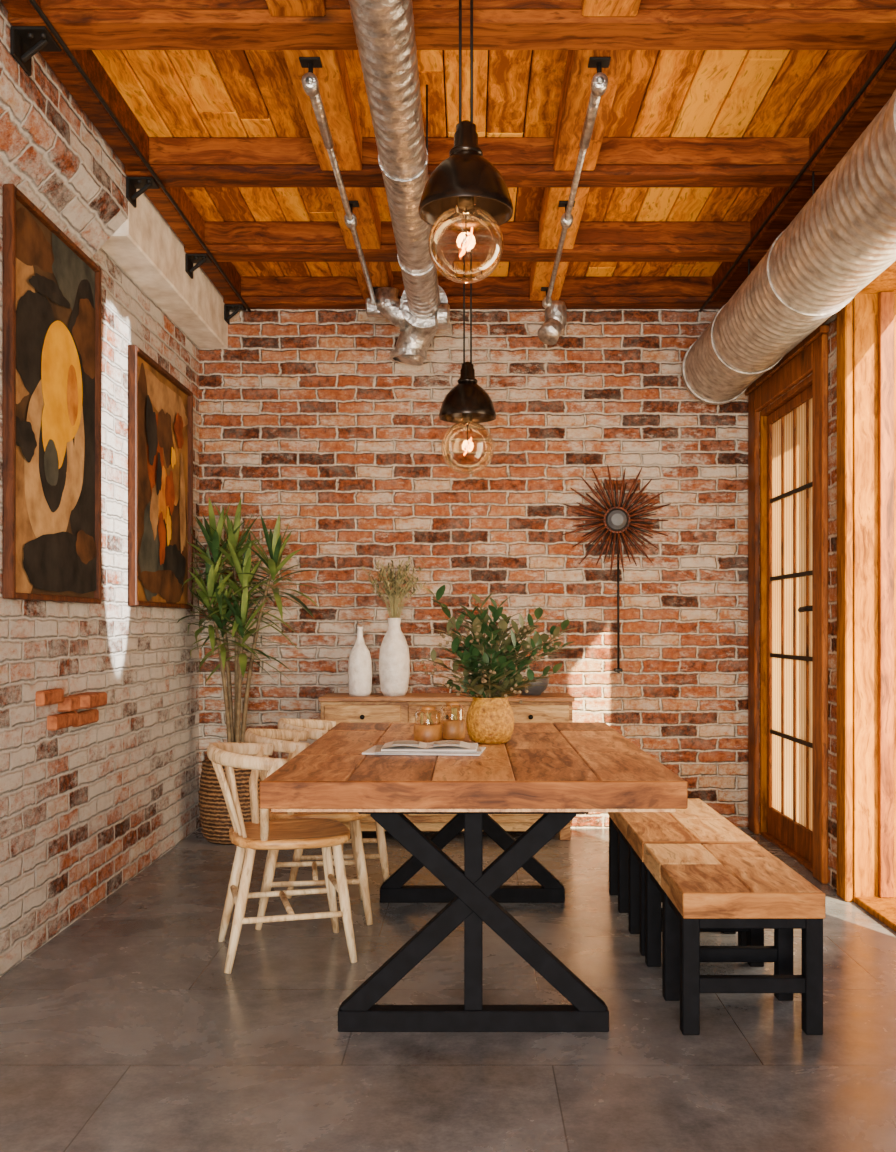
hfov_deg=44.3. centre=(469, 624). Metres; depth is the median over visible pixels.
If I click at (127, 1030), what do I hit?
floor
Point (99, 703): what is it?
wall
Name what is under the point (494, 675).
potted plant
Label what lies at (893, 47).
rod
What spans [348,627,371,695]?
bottle vase
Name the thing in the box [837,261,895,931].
door frame
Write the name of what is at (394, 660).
vase
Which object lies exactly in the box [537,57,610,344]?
conduit
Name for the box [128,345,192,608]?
framed painting
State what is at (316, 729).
dining chair
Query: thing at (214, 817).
potted palm
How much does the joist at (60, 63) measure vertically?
0.146 m
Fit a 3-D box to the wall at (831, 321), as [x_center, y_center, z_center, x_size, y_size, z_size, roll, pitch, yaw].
[1.785,-0.460,1.950,0.250,3.320,9.100,0,0,0]
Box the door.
[767,385,812,862]
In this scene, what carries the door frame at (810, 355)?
attached to the wall at (831, 321)
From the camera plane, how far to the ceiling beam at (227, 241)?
5.50 m
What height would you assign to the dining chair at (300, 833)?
0.778 m
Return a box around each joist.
[0,0,240,300]
[266,0,392,300]
[530,0,640,300]
[712,50,895,300]
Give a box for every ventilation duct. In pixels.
[349,0,449,365]
[681,89,895,404]
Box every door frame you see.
[745,325,829,883]
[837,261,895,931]
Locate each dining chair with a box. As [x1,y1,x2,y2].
[207,742,356,973]
[245,728,372,929]
[278,718,389,897]
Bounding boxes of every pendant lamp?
[418,0,513,283]
[439,231,495,474]
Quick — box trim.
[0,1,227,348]
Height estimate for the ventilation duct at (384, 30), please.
0.545 m
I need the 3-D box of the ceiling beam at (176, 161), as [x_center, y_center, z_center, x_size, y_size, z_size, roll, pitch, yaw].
[0.115,-1.942,4.620,3.090,0.156,0.148,0,0,0]
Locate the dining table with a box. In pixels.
[259,722,687,1031]
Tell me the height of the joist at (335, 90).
0.144 m
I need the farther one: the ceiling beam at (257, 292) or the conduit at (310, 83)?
the ceiling beam at (257, 292)
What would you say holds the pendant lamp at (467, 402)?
hanging from the ceiling
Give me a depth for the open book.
3.72 m
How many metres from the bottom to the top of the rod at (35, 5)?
0.016 m
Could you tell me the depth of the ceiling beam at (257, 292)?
6.37 m
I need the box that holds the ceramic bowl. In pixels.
[517,677,549,695]
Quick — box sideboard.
[318,693,574,840]
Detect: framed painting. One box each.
[2,184,100,603]
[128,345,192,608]
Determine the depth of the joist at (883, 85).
4.36 m
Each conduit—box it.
[299,57,383,316]
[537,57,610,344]
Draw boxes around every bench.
[608,799,756,955]
[644,844,824,1034]
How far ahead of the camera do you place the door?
5.84 m
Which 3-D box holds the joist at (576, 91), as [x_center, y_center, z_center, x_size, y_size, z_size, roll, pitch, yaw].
[0.430,-1.948,3.190,0.170,0.144,6.352,0,0,0]
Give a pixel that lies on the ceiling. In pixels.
(170, 93)
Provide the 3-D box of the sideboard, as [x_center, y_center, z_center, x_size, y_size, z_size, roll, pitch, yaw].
[-0.130,0.800,6.277,1.420,0.800,0.406,0,0,0]
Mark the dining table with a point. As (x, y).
(559, 771)
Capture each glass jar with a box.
[414,706,442,742]
[439,702,464,739]
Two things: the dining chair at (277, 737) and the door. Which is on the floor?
the dining chair at (277, 737)
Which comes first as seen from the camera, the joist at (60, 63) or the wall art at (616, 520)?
the joist at (60, 63)
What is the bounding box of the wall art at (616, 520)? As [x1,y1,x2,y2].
[562,465,670,672]
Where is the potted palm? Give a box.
[177,498,331,844]
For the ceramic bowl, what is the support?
on the sideboard
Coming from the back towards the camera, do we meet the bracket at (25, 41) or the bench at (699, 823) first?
the bench at (699, 823)
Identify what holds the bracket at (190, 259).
attached to the ceiling
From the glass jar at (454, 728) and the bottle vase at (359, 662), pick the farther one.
the bottle vase at (359, 662)
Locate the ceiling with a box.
[92,50,868,276]
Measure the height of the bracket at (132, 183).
0.090 m
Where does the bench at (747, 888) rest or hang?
on the floor
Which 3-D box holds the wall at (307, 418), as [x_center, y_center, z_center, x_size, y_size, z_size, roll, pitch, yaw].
[0.030,-0.460,6.625,3.760,3.320,0.250,0,0,0]
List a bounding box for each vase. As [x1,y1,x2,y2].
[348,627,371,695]
[359,556,427,695]
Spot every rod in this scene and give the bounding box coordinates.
[29,0,250,311]
[699,41,895,311]
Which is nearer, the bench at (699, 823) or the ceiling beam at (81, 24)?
the ceiling beam at (81, 24)
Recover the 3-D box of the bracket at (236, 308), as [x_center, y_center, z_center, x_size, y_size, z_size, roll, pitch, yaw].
[-1.375,-1.819,6.440,0.110,0.090,0.100,0,0,0]
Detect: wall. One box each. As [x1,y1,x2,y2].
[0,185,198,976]
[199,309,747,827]
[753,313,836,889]
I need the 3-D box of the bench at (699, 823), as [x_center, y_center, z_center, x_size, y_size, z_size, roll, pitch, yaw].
[0.828,0.990,4.455,0.415,0.420,0.989,0,0,0]
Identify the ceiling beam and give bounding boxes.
[8,0,895,49]
[125,137,831,186]
[184,221,767,261]
[223,277,727,308]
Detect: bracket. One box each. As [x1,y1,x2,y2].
[10,26,61,75]
[126,177,159,207]
[185,254,211,278]
[224,304,245,323]
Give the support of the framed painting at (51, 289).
attached to the wall at (99, 703)
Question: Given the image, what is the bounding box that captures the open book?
[362,740,485,755]
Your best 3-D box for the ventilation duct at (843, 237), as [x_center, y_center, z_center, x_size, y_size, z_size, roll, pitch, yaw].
[1.420,-1.644,3.420,0.404,0.752,5.840,0,0,0]
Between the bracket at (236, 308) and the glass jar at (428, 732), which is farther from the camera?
the bracket at (236, 308)
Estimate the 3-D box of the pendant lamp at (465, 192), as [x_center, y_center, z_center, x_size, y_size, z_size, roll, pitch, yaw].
[-0.012,-1.522,3.280,0.284,0.997,0.284,0,0,0]
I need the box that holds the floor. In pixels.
[0,828,895,1151]

